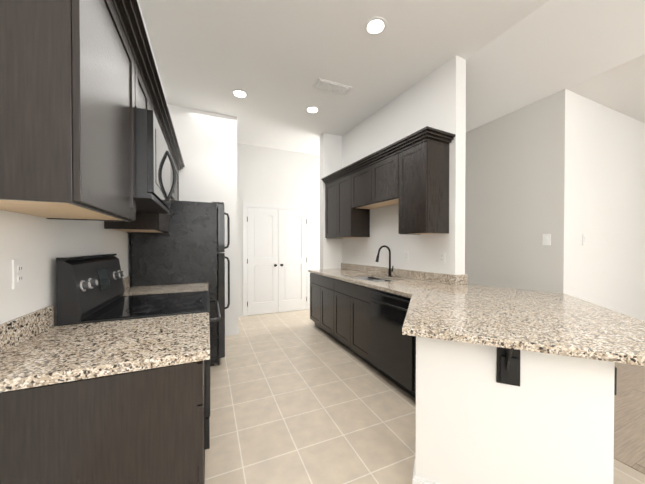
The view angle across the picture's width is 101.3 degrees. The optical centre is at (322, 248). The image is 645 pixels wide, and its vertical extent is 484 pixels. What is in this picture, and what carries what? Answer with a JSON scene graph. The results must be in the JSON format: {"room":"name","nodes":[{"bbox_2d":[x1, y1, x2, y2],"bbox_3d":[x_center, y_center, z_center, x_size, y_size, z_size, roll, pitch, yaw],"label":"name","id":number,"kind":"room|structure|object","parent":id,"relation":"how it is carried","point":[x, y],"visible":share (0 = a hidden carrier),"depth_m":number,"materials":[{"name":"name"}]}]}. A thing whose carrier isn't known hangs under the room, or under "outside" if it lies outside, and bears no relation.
{"room":"kitchen","nodes":[
{"label":"kitchen","id":0,"kind":"room"},
{"bbox_2d":[0,210,130,325],"bbox_3d":[-0.949,-0.296,0.230,0.150,3.190,7.250,0,1,-24],"label":"wall","id":1,"kind":"structure","parent":0,"point":[39,245],"depth_m":1.22,"materials":[{"name":"white paint"}]},
{"bbox_2d":[12,259,24,288],"bbox_3d":[-1.225,0.100,1.068,0.008,0.114,0.070,0,1,-24],"label":"outlet","id":2,"kind":"object","parent":1,"relation":"attached to","point":[18,273],"visible":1,"depth_m":1.06,"materials":[{"name":"white plastic"}]},
{"bbox_2d":[0,0,139,223],"bbox_3d":[-1.022,-0.588,1.027,0.352,0.898,0.675,0,1,-24],"label":"upper cabinet","id":3,"kind":"object","parent":1,"relation":"attached to","point":[80,80],"depth_m":0.79,"materials":[{"name":"brown wood"}]},
{"bbox_2d":[104,60,151,227],"bbox_3d":[-1.219,-0.592,1.479,0.352,0.898,0.439,0,1,-24],"label":"upper cabinet","id":4,"kind":"object","parent":1,"relation":"attached to","point":[145,88],"depth_m":1.73,"materials":[{"name":"brown wood"}]},
{"bbox_2d":[135,107,176,213],"bbox_3d":[-1.241,-0.516,1.710,0.492,0.480,0.742,0,1,-24],"label":"microwave","id":5,"kind":"object","parent":4,"relation":"attached to","point":[153,161],"visible":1,"depth_m":1.45,"materials":[{"name":"black metal"}]},
{"bbox_2d":[104,96,163,231],"bbox_3d":[-1.395,-0.596,1.881,0.352,0.898,0.439,0,1,-24],"label":"upper cabinet","id":6,"kind":"object","parent":1,"relation":"attached to","point":[157,218],"depth_m":2.10,"materials":[{"name":"brown wood"}]},
{"bbox_2d":[127,128,171,232],"bbox_3d":[-1.591,-0.601,2.332,0.352,0.898,0.671,0,1,-24],"label":"upper cabinet","id":7,"kind":"object","parent":1,"relation":"attached to","point":[169,142],"depth_m":2.58,"materials":[{"name":"brown wood"}]},
{"bbox_2d":[172,152,175,199],"bbox_3d":[-1.800,-0.606,2.811,0.352,0.898,0.631,0,1,-24],"label":"upper cabinet","id":8,"kind":"object","parent":1,"relation":"attached to","point":[173,153],"depth_m":3.03,"materials":[{"name":"brown wood"}]},
{"bbox_2d":[176,164,179,200],"bbox_3d":[-1.991,-0.610,3.250,0.352,0.898,0.567,0,1,-24],"label":"upper cabinet","id":9,"kind":"object","parent":1,"relation":"attached to","point":[177,165],"depth_m":3.46,"materials":[{"name":"brown wood"}]},
{"bbox_2d":[167,104,237,335],"bbox_3d":[-1.790,-0.331,3.736,1.110,3.190,0.150,0,1,-24],"label":"wall","id":10,"kind":"structure","parent":0,"point":[207,142],"depth_m":3.75,"materials":[{"name":"white paint"}]},
{"bbox_2d":[227,327,237,335],"bbox_3d":[-1.317,1.212,3.868,0.150,0.100,0.014,0,1,-24],"label":"baseboard","id":11,"kind":"structure","parent":10,"relation":"attached to","point":[232,331],"depth_m":3.86,"materials":[{"name":"white wood"}]},
{"bbox_2d":[237,143,319,315],"bbox_3d":[-0.378,-0.348,5.464,10.200,3.190,0.150,0,1,-24],"label":"wall","id":12,"kind":"structure","parent":0,"point":[270,176],"depth_m":5.15,"materials":[{"name":"white paint"}]},
{"bbox_2d":[243,203,309,315],"bbox_3d":[-0.852,0.200,5.131,1.330,2.100,0.088,0,1,-24],"label":"double pantry door","id":13,"kind":"structure","parent":12,"relation":"in","point":[276,257],"depth_m":5.13,"materials":[{"name":"white wood"}]},
{"bbox_2d":[320,133,341,268],"bbox_3d":[0.171,-0.340,4.569,0.410,3.190,0.150,0,1,-24],"label":"wall","id":14,"kind":"structure","parent":0,"point":[330,163],"depth_m":4.47,"materials":[{"name":"white paint"}]},
{"bbox_2d":[138,0,548,154],"bbox_3d":[1.244,-1.956,1.726,10.200,0.100,8.270,0,1,-24],"label":"ceiling","id":15,"kind":"structure","parent":0,"point":[274,59],"depth_m":2.58,"materials":[{"name":"white paint"}]},
{"bbox_2d":[232,89,247,97],"bbox_3d":[-1.023,-1.918,3.275,0.190,0.007,0.190,0,1,-24],"label":"recessed light","id":16,"kind":"object","parent":15,"relation":"in","point":[238,93],"visible":1,"depth_m":3.26,"materials":[{"name":"white"}]},
{"bbox_2d":[306,106,318,112],"bbox_3d":[-0.138,-1.922,3.660,0.190,0.007,0.190,0,1,-24],"label":"recessed light","id":17,"kind":"object","parent":15,"relation":"in","point":[312,109],"visible":1,"depth_m":3.64,"materials":[{"name":"white"}]},
{"bbox_2d":[312,78,351,94],"bbox_3d":[0.116,-1.912,3.133,0.440,0.016,0.180,0,1,-24],"label":"ceiling vent","id":18,"kind":"object","parent":15,"relation":"in","point":[330,86],"visible":1,"depth_m":3.12,"materials":[{"name":"white metal"}]},
{"bbox_2d":[364,17,386,35],"bbox_3d":[0.456,-1.908,2.272,0.190,0.007,0.190,0,1,-24],"label":"recessed light","id":19,"kind":"object","parent":15,"relation":"in","point":[374,26],"visible":1,"depth_m":2.27,"materials":[{"name":"white"}]},
{"bbox_2d":[342,55,465,274],"bbox_3d":[0.851,-0.331,3.717,0.150,3.190,2.360,0,1,-27],"label":"wall","id":20,"kind":"structure","parent":0,"point":[436,99],"depth_m":3.03,"materials":[{"name":"white paint"}]},
{"bbox_2d":[325,178,332,237],"bbox_3d":[0.292,-0.628,4.272,0.329,0.913,0.448,0,1,-27],"label":"upper cabinet","id":21,"kind":"object","parent":20,"relation":"attached to","point":[328,185],"depth_m":4.28,"materials":[{"name":"brown wood"}]},
{"bbox_2d":[333,170,348,237],"bbox_3d":[0.457,-0.625,3.951,0.329,0.913,0.513,0,1,-27],"label":"upper cabinet","id":22,"kind":"object","parent":20,"relation":"attached to","point":[341,183],"depth_m":3.97,"materials":[{"name":"brown wood"}]},
{"bbox_2d":[345,162,368,237],"bbox_3d":[0.650,-0.621,3.576,0.329,0.913,0.588,0,1,-27],"label":"upper cabinet","id":23,"kind":"object","parent":20,"relation":"attached to","point":[355,220],"depth_m":3.71,"materials":[{"name":"brown wood"}]},
{"bbox_2d":[365,150,392,236],"bbox_3d":[0.865,-0.617,3.160,0.329,0.913,0.588,0,1,-27],"label":"upper cabinet","id":24,"kind":"object","parent":20,"relation":"attached to","point":[379,184],"depth_m":3.20,"materials":[{"name":"brown wood"}]},
{"bbox_2d":[393,134,451,234],"bbox_3d":[1.043,-0.614,2.815,0.329,0.913,0.445,0,1,-27],"label":"upper cabinet","id":25,"kind":"object","parent":20,"relation":"attached to","point":[409,174],"depth_m":2.65,"materials":[{"name":"brown wood"}]},
{"bbox_2d":[439,252,444,262],"bbox_3d":[1.252,0.093,2.769,0.008,0.114,0.070,0,1,-27],"label":"outlet","id":26,"kind":"object","parent":20,"relation":"attached to","point":[441,257],"visible":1,"depth_m":2.77,"materials":[{"name":"white plastic"}]},
{"bbox_2d":[205,310,644,483],"bbox_3d":[1.244,1.313,1.758,10.200,0.060,8.270,0,1,-24],"label":"floor","id":27,"kind":"structure","parent":0,"point":[298,397],"depth_m":2.04,"materials":[{"name":"beige tile"}]},
{"bbox_2d":[0,360,204,483],"bbox_3d":[-0.878,0.852,1.126,0.683,0.876,0.620,0,1,-24],"label":"base cabinet","id":28,"kind":"object","parent":27,"relation":"on","point":[146,426],"visible":0.73,"depth_m":0.86,"materials":[{"name":"brown wood"}]},
{"bbox_2d":[0,306,209,391],"bbox_3d":[-0.866,0.343,1.125,0.708,0.135,0.623,0,1,-24],"label":"countertop","id":29,"kind":"structure","parent":28,"relation":"on","point":[38,348],"depth_m":1.00,"materials":[{"name":"stone"}]},
{"bbox_2d":[56,254,220,449],"bbox_3d":[-1.098,0.661,1.784,0.751,1.245,0.762,0,1,-24],"label":"range","id":30,"kind":"object","parent":27,"relation":"on","point":[90,289],"visible":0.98,"depth_m":1.54,"materials":[{"name":"black metal"}]},
{"bbox_2d":[131,200,229,365],"bbox_3d":[-1.593,0.377,3.106,0.901,1.787,0.835,0,1,-24],"label":"refrigerator","id":31,"kind":"object","parent":27,"relation":"on","point":[189,248],"visible":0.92,"depth_m":2.75,"materials":[{"name":"black metal"}]},
{"bbox_2d":[310,273,329,334],"bbox_3d":[0.307,0.823,4.025,0.705,0.876,0.969,0,1,-24],"label":"base cabinet","id":32,"kind":"object","parent":27,"relation":"on","point":[319,284],"depth_m":3.92,"materials":[{"name":"brown wood"}]},
{"bbox_2d":[308,263,644,365],"bbox_3d":[0.775,0.328,2.630,1.823,0.135,3.893,0,1,-24],"label":"countertop","id":33,"kind":"structure","parent":32,"relation":"on","point":[451,307],"depth_m":1.43,"materials":[{"name":"stone"}]},
{"bbox_2d":[375,245,393,276],"bbox_3d":[0.782,0.155,3.301,0.246,0.395,0.111,0,1,-24],"label":"faucet","id":34,"kind":"object","parent":33,"relation":"on","point":[389,269],"visible":1,"depth_m":3.34,"materials":[{"name":"black metal"}]},
{"bbox_2d":[330,276,393,361],"bbox_3d":[0.636,0.830,3.270,0.705,0.876,0.930,0,1,-24],"label":"base cabinet","id":35,"kind":"object","parent":27,"relation":"on","point":[340,311],"depth_m":3.16,"materials":[{"name":"brown wood"}]},
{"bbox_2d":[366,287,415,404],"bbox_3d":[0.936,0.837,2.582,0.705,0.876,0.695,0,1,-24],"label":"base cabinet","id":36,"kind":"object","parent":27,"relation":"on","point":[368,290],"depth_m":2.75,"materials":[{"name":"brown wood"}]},
{"bbox_2d":[371,289,415,397],"bbox_3d":[0.922,0.839,2.557,0.710,0.872,0.594,0,1,-24],"label":"dishwasher","id":37,"kind":"object","parent":27,"relation":"on","point":[393,354],"visible":0.48,"depth_m":2.37,"materials":[{"name":"black metal"}]},
{"bbox_3d":[-1.427,0.839,2.384,0.683,0.876,0.594,0,1,-24],"label":"base cabinet","id":38,"kind":"object","parent":27,"relation":"on","visible":0},
{"bbox_2d":[123,276,207,295],"bbox_3d":[-1.415,0.331,2.385,0.708,0.135,0.597,0,1,-24],"label":"countertop","id":39,"kind":"structure","parent":38,"relation":"on","point":[155,289],"depth_m":2.41,"materials":[{"name":"stone"}]},
{"bbox_2d":[465,89,564,292],"bbox_3d":[2.111,-0.140,3.104,0.004,2.820,1.170,0,1,-24],"label":"wall","id":40,"kind":"structure","parent":0,"point":[514,182],"depth_m":2.94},
{"bbox_2d":[542,234,550,244],"bbox_3d":[2.281,-0.093,2.693,0.012,0.114,0.070,0,1,-24],"label":"light switch","id":41,"kind":"object","parent":40,"relation":"attached to","point":[546,240],"visible":1,"depth_m":2.69,"materials":[{"name":"white plastic"}]},
{"bbox_2d":[415,337,614,483],"bbox_3d":[0.860,0.850,1.286,0.760,0.877,0.130,0,1,24],"label":"wall","id":42,"kind":"structure","parent":0,"point":[549,419],"depth_m":1.21,"materials":[{"name":"white paint"}]},
{"bbox_2d":[412,459,438,483],"bbox_3d":[0.857,1.238,1.283,0.788,0.100,0.144,0,1,24],"label":"baseboard","id":43,"kind":"structure","parent":42,"relation":"attached to","point":[417,480],"depth_m":1.37,"materials":[{"name":"white wood"}]},
{"bbox_2d":[496,347,519,385],"bbox_3d":[0.829,0.516,1.162,0.090,0.210,0.114,0,1,24],"label":"bracket","id":44,"kind":"object","parent":42,"relation":"attached to","point":[508,367],"visible":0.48,"depth_m":1.20,"materials":[{"name":"black metal"}]},
{"bbox_2d":[614,367,616,394],"bbox_3d":[1.261,0.517,1.107,0.114,0.210,0.090,0,1,24],"label":"bracket","id":45,"kind":"object","parent":42,"relation":"attached to","point":[615,382],"visible":0.06,"depth_m":1.09,"materials":[{"name":"black"}]},
{"bbox_2d":[466,0,644,131],"bbox_3d":[4.056,-1.728,2.386,4.520,0.370,7.230,0,1,-24],"label":"ceiling bulkhead","id":46,"kind":"object","parent":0,"point":[593,50],"depth_m":2.38,"materials":[{"name":"white paint"}]},
{"bbox_2d":[564,89,644,320],"bbox_3d":[3.515,-0.155,4.593,3.760,2.820,2.780,0,1,-24],"label":"wall block","id":47,"kind":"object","parent":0,"point":[604,201],"visible":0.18,"depth_m":2.88,"materials":[{"name":"white paint"}]},
{"bbox_2d":[582,234,586,244],"bbox_3d":[2.689,-0.093,2.710,0.070,0.114,0.012,0,1,-24],"label":"light switch","id":48,"kind":"object","parent":47,"relation":"attached to","point":[584,238],"visible":1,"depth_m":2.70,"materials":[{"name":"white plastic"}]},
{"bbox_2d":[614,362,644,473],"bbox_3d":[4.547,1.288,1.114,4.660,0.004,4.450,0,1,-24],"label":"floor","id":49,"kind":"structure","parent":0,"point":[629,423],"depth_m":2.01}
]}

